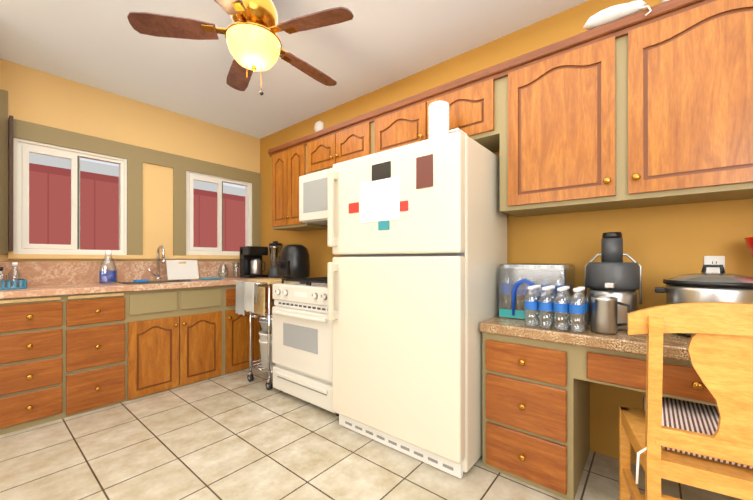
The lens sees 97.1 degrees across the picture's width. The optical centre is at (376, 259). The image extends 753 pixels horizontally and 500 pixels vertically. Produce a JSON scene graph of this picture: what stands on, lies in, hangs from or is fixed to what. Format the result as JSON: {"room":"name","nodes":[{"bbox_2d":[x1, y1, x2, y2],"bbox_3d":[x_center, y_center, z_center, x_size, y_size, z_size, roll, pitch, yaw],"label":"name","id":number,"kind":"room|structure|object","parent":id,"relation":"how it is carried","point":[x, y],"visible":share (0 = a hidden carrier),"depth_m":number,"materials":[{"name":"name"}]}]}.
{"room":"kitchen","nodes":[
{"label":"kitchen","id":0,"kind":"room"},
{"bbox_2d":[0,58,259,261],"bbox_3d":[-2.238,-0.199,3.347,0.120,2.640,2.520,0,0,39],"label":"wall","id":1,"kind":"structure","parent":0,"point":[35,96],"depth_m":3.21,"materials":[{"name":"paint"}]},
{"bbox_2d":[13,138,126,254],"bbox_3d":[-2.619,-0.490,2.884,0.121,0.900,0.720,0,0,39],"label":"window","id":2,"kind":"structure","parent":1,"relation":"in","point":[23,148],"depth_m":2.77,"materials":[{"name":"white plastic"}]},
{"bbox_2d":[0,261,239,284],"bbox_3d":[-2.175,0.114,3.304,0.022,0.186,2.258,0,0,39],"label":"backsplash","id":3,"kind":"structure","parent":1,"relation":"attached to","point":[36,273],"depth_m":2.89,"materials":[{"name":"brown stone"}]},
{"bbox_2d":[8,254,239,258],"bbox_3d":[-2.125,-0.021,3.349,0.049,0.035,2.128,0,0,39],"label":"window sill","id":4,"kind":"structure","parent":1,"relation":"attached to","point":[38,256],"depth_m":2.96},
{"bbox_2d":[186,171,251,254],"bbox_3d":[-1.824,-0.498,3.849,0.121,0.900,0.760,0,0,39],"label":"window","id":5,"kind":"structure","parent":1,"relation":"in","point":[190,178],"depth_m":3.80,"materials":[{"name":"white plastic"}]},
{"bbox_2d":[0,0,588,138],"bbox_3d":[-0.349,-1.574,-0.021,7.320,0.100,5.320,0,0,39],"label":"ceiling","id":6,"kind":"structure","parent":0,"point":[369,47],"depth_m":2.40,"materials":[{"name":"white paint"}]},
{"bbox_2d":[127,0,353,94],"bbox_3d":[-0.648,-1.218,1.881,1.151,0.607,1.100,0,0,39],"label":"ceiling fan","id":7,"kind":"object","parent":6,"relation":"hanging from","point":[252,38],"visible":1,"depth_m":1.75,"materials":[{"name":"brown wood"}]},
{"bbox_2d":[0,365,742,499],"bbox_3d":[-0.349,1.166,-0.025,7.320,0.100,5.320,0,0,39],"label":"floor","id":8,"kind":"structure","parent":0,"point":[237,435],"depth_m":1.85,"materials":[{"name":"tile"}]},
{"bbox_2d":[0,297,67,434],"bbox_3d":[-2.546,0.685,2.385,0.618,0.870,0.376,0,0,39],"label":"base cabinet","id":9,"kind":"object","parent":8,"relation":"on","point":[33,330],"depth_m":2.22,"materials":[{"name":"green paint"}]},
{"bbox_2d":[68,293,127,416],"bbox_3d":[-2.312,0.685,2.669,0.618,0.870,0.360,0,0,39],"label":"base cabinet","id":10,"kind":"object","parent":8,"relation":"on","point":[76,338],"depth_m":2.47,"materials":[{"name":"green paint"}]},
{"bbox_2d":[128,285,227,400],"bbox_3d":[-1.952,0.686,3.106,0.618,0.870,0.773,0,0,39],"label":"base cabinet","id":11,"kind":"object","parent":8,"relation":"on","point":[177,337],"depth_m":2.88,"materials":[{"name":"green paint"}]},
{"bbox_2d":[0,277,280,300],"bbox_3d":[-1.936,0.229,3.107,0.641,0.044,2.258,0,0,39],"label":"countertop","id":12,"kind":"structure","parent":11,"relation":"on","point":[85,286],"depth_m":2.58,"materials":[{"name":"brown stone"}]},
{"bbox_2d":[0,262,27,289],"bbox_3d":[-2.576,0.112,2.326,0.231,0.183,0.173,0,0,39],"label":"basket","id":13,"kind":"object","parent":12,"relation":"on","point":[8,284],"visible":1,"depth_m":2.33,"materials":[{"name":"blue"}]},
{"bbox_2d":[99,250,116,283],"bbox_3d":[-2.291,0.062,2.842,0.066,0.285,0.126,0,0,39],"label":"soap bottle","id":14,"kind":"object","parent":12,"relation":"on","point":[108,276],"visible":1,"depth_m":2.83,"materials":[{"name":"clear plastic"}]},
{"bbox_2d":[133,279,148,282],"bbox_3d":[-2.077,0.192,2.936,0.070,0.025,0.100,0,0,39],"label":"sponge","id":15,"kind":"object","parent":12,"relation":"on","point":[141,281],"visible":1,"depth_m":2.91,"materials":[{"name":"blue"}]},
{"bbox_2d":[116,279,191,284],"bbox_3d":[-1.974,0.315,3.077,0.378,0.212,0.648,0,0,39],"label":"sink","id":16,"kind":"object","parent":12,"relation":"in","point":[118,282],"depth_m":3.02,"materials":[{"name":"silver metal"}]},
{"bbox_2d":[148,245,164,279],"bbox_3d":[-2.105,0.033,3.186,0.190,0.345,0.116,0,0,39],"label":"faucet","id":17,"kind":"object","parent":12,"relation":"attached to","point":[163,256],"visible":1,"depth_m":3.23,"materials":[{"name":"silver metal"}]},
{"bbox_2d":[166,260,198,279],"bbox_3d":[-1.982,0.106,3.407,0.063,0.199,0.294,0,0,39],"label":"cutting board","id":18,"kind":"object","parent":12,"relation":"on","point":[181,269],"visible":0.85,"depth_m":3.39,"materials":[{"name":"white plastic"}]},
{"bbox_2d":[199,277,221,279],"bbox_3d":[-1.703,0.196,3.413,0.140,0.018,0.180,0,0,39],"label":"cloth","id":19,"kind":"object","parent":12,"relation":"on","point":[208,278],"visible":1,"depth_m":3.37,"materials":[{"name":"blue"}]},
{"bbox_2d":[218,264,228,277],"bbox_3d":[-1.697,0.131,3.688,0.114,0.150,0.116,0,0,39],"label":"jar","id":20,"kind":"object","parent":12,"relation":"on","point":[227,272],"visible":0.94,"depth_m":3.68,"materials":[{"name":"clear glass"}]},
{"bbox_2d":[232,262,239,276],"bbox_3d":[-1.623,0.121,3.841,0.079,0.170,0.080,0,0,39],"label":"jar","id":21,"kind":"object","parent":12,"relation":"on","point":[234,269],"visible":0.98,"depth_m":3.84,"materials":[{"name":"clear glass"}]},
{"bbox_2d":[240,246,267,277],"bbox_3d":[-1.399,0.031,3.799,0.200,0.350,0.242,0,0,39],"label":"coffee maker","id":22,"kind":"object","parent":12,"relation":"on","point":[251,261],"visible":1,"depth_m":3.74,"materials":[{"name":"black plastic"}]},
{"bbox_2d":[268,241,281,277],"bbox_3d":[-1.155,0.001,3.802,0.165,0.410,0.160,0,0,39],"label":"blender","id":23,"kind":"object","parent":12,"relation":"on","point":[275,248],"visible":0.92,"depth_m":3.75,"materials":[{"name":"grey metal"}]},
{"bbox_2d":[228,285,263,373],"bbox_3d":[-1.584,0.686,3.552,0.618,0.870,0.384,0,0,39],"label":"base cabinet","id":24,"kind":"object","parent":8,"relation":"on","point":[238,325],"depth_m":3.33,"materials":[{"name":"green paint"}]},
{"bbox_2d":[264,284,274,316],"bbox_3d":[-1.345,0.687,3.843,0.618,0.870,0.369,0,0,39],"label":"base cabinet","id":25,"kind":"object","parent":8,"relation":"on","point":[266,286],"depth_m":3.59,"materials":[{"name":"green paint"}]},
{"bbox_2d":[235,277,312,389],"bbox_3d":[-0.890,0.653,3.133,0.372,0.935,0.755,0,0,39],"label":"cart","id":26,"kind":"object","parent":8,"relation":"on","point":[250,296],"visible":0.56,"depth_m":2.88,"materials":[{"name":"silver metal"}]},
{"bbox_2d":[259,317,274,367],"bbox_3d":[-0.959,0.758,3.050,0.230,0.415,0.230,0,0,39],"label":"buckets","id":27,"kind":"object","parent":26,"relation":"on","point":[263,339],"visible":0.33,"depth_m":2.96,"materials":[{"name":"white plastic"}]},
{"bbox_2d":[277,244,309,278],"bbox_3d":[-0.811,0.019,3.231,0.290,0.330,0.335,0,0,39],"label":"air fryer","id":28,"kind":"object","parent":26,"relation":"on","point":[293,262],"visible":1,"depth_m":3.13,"materials":[{"name":"black plastic"}]},
{"bbox_2d":[272,277,338,415],"bbox_3d":[-0.385,0.628,2.795,0.760,0.985,0.715,0,0,39],"label":"stove","id":29,"kind":"object","parent":8,"relation":"on","point":[302,343],"visible":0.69,"depth_m":2.54,"materials":[{"name":"white enamel"},{"name":"metal"},{"name":"glass"}]},
{"bbox_2d":[327,128,506,478],"bbox_3d":[0.262,0.231,2.181,0.920,1.767,0.780,0,0,39],"label":"fridge","id":30,"kind":"object","parent":8,"relation":"on","point":[417,237],"visible":0.98,"depth_m":1.85,"materials":[{"name":"beige metal"}]},
{"bbox_2d":[429,101,448,138],"bbox_3d":[0.379,-0.795,2.021,0.124,0.280,0.124,0,0,39],"label":"paper towel roll","id":31,"kind":"object","parent":30,"relation":"on","point":[438,118],"visible":0.67,"depth_m":1.97,"materials":[{"name":"white paper"}]},
{"bbox_2d":[479,316,716,499],"bbox_3d":[1.350,0.728,1.484,1.615,0.780,0.584,0,0,39],"label":"desk unit","id":32,"kind":"object","parent":8,"relation":"on","point":[537,380],"visible":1,"depth_m":1.59,"materials":[{"name":"green paint"}]},
{"bbox_2d":[498,263,574,322],"bbox_3d":[0.940,0.180,1.955,0.349,0.311,0.332,0,0,39],"label":"case","id":33,"kind":"object","parent":32,"relation":"on","point":[513,289],"visible":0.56,"depth_m":1.89,"materials":[{"name":"clear plastic"}]},
{"bbox_2d":[524,285,588,332],"bbox_3d":[0.889,0.236,1.647,0.261,0.200,0.195,0,0,39],"label":"water bottles","id":34,"kind":"object","parent":32,"relation":"on","point":[560,305],"visible":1,"depth_m":1.61,"materials":[{"name":"clear plastic"}]},
{"bbox_2d":[591,296,629,333],"bbox_3d":[1.066,0.255,1.519,0.146,0.160,0.104,0,0,39],"label":"jug","id":35,"kind":"object","parent":32,"relation":"on","point":[604,314],"visible":0.96,"depth_m":1.49,"materials":[{"name":"silver metal"}]},
{"bbox_2d":[585,232,641,329],"bbox_3d":[1.176,0.101,1.663,0.237,0.470,0.262,0,0,39],"label":"juicer","id":36,"kind":"object","parent":32,"relation":"on","point":[611,274],"visible":0.85,"depth_m":1.60,"materials":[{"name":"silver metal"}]},
{"bbox_2d":[655,265,752,336],"bbox_3d":[1.490,0.179,1.478,0.390,0.312,0.400,0,0,39],"label":"pot","id":37,"kind":"object","parent":32,"relation":"on","point":[721,286],"visible":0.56,"depth_m":1.38,"materials":[{"name":"silver metal"}]},
{"bbox_2d":[744,237,752,256],"bbox_3d":[1.681,0.026,1.427,0.140,0.619,0.140,0,0,39],"label":"vase","id":38,"kind":"object","parent":32,"relation":"on","point":[749,241],"visible":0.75,"depth_m":1.45,"materials":[{"name":"red glass"}]},
{"bbox_2d":[619,302,752,499],"bbox_3d":[1.203,0.625,1.179,0.540,0.985,0.490,0,0,31],"label":"chair","id":39,"kind":"object","parent":8,"relation":"on","point":[703,446],"visible":1,"depth_m":1.06,"materials":[{"name":"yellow wood"}]},
{"bbox_2d":[260,0,752,465],"bbox_3d":[1.350,-0.201,1.946,7.200,2.640,0.120,0,0,39],"label":"wall","id":40,"kind":"structure","parent":0,"point":[660,243],"depth_m":1.97,"materials":[{"name":"paint"}]},
{"bbox_2d":[268,136,327,230],"bbox_3d":[-0.761,-0.722,3.379,0.560,0.825,0.349,0,0,39],"label":"upper cabinet","id":41,"kind":"object","parent":40,"relation":"attached to","point":[287,158],"depth_m":3.25,"materials":[{"name":"green paint"}]},
{"bbox_2d":[314,121,323,131],"bbox_3d":[-0.599,-1.369,3.447,0.130,0.130,0.040,0,0,39],"label":"smoke detector","id":42,"kind":"object","parent":40,"relation":"attached to","point":[319,125],"visible":0.69,"depth_m":3.42,"materials":[{"name":"white plastic"}]},
{"bbox_2d":[304,113,367,174],"bbox_3d":[-0.235,-0.938,2.946,0.802,0.395,0.349,0,0,39],"label":"upper cabinet","id":43,"kind":"object","parent":40,"relation":"attached to","point":[347,140],"depth_m":2.80,"materials":[{"name":"green paint"}]},
{"bbox_2d":[299,168,332,224],"bbox_3d":[-0.285,-0.542,2.918,0.750,0.425,0.451,0,0,39],"label":"microwave","id":44,"kind":"object","parent":43,"relation":"attached to","point":[313,198],"visible":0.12,"depth_m":2.87,"materials":[{"name":"white plastic"},{"name":"glass"}]},
{"bbox_2d":[368,63,499,154],"bbox_3d":[0.448,-0.938,2.383,0.968,0.395,0.349,0,0,39],"label":"upper cabinet","id":45,"kind":"object","parent":40,"relation":"attached to","point":[473,99],"depth_m":2.14,"materials":[{"name":"green paint"}]},
{"bbox_2d":[496,20,619,216],"bbox_3d":[1.045,-0.709,1.891,0.580,0.856,0.349,0,0,39],"label":"upper cabinet","id":46,"kind":"object","parent":40,"relation":"attached to","point":[556,138],"depth_m":1.74,"materials":[{"name":"green paint"}]},
{"bbox_2d":[616,0,752,208],"bbox_3d":[1.512,-0.709,1.506,0.630,0.856,0.349,0,0,39],"label":"upper cabinet","id":47,"kind":"object","parent":40,"relation":"attached to","point":[654,107],"depth_m":1.44,"materials":[{"name":"green paint"}]},
{"bbox_2d":[583,0,651,29],"bbox_3d":[1.147,-1.151,1.596,0.268,0.115,0.107,0,0,39],"label":"plastic bag","id":48,"kind":"object","parent":47,"relation":"on","point":[608,15],"visible":0.73,"depth_m":1.57,"materials":[{"name":"white plastic"}]},
{"bbox_2d":[704,256,724,272],"bbox_3d":[1.644,0.041,1.619,0.072,0.115,0.010,0,0,39],"label":"electrical outlet","id":49,"kind":"object","parent":40,"relation":"attached to","point":[714,260],"visible":0.6,"depth_m":1.62,"materials":[{"name":"white plastic"}]},
{"label":"outside","id":50,"kind":"structure","parent":0,"visible":0},
{"bbox_2d":[24,152,244,251],"bbox_3d":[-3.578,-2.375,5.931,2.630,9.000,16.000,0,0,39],"label":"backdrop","id":51,"kind":"structure","parent":50,"point":[49,199],"depth_m":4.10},
{"bbox_3d":[-3.587,-0.202,1.096,0.660,2.640,2.930,0,0,39],"label":"wall","id":52,"kind":"structure","parent":0,"visible":0},
{"bbox_2d":[0,89,260,255],"bbox_3d":[-2.031,-0.080,2.968,0.679,2.400,2.598,0,0,39],"label":"trim","id":53,"kind":"structure","parent":52,"relation":"attached to","point":[136,157],"depth_m":3.14,"materials":[{"name":"paint"}]}
]}

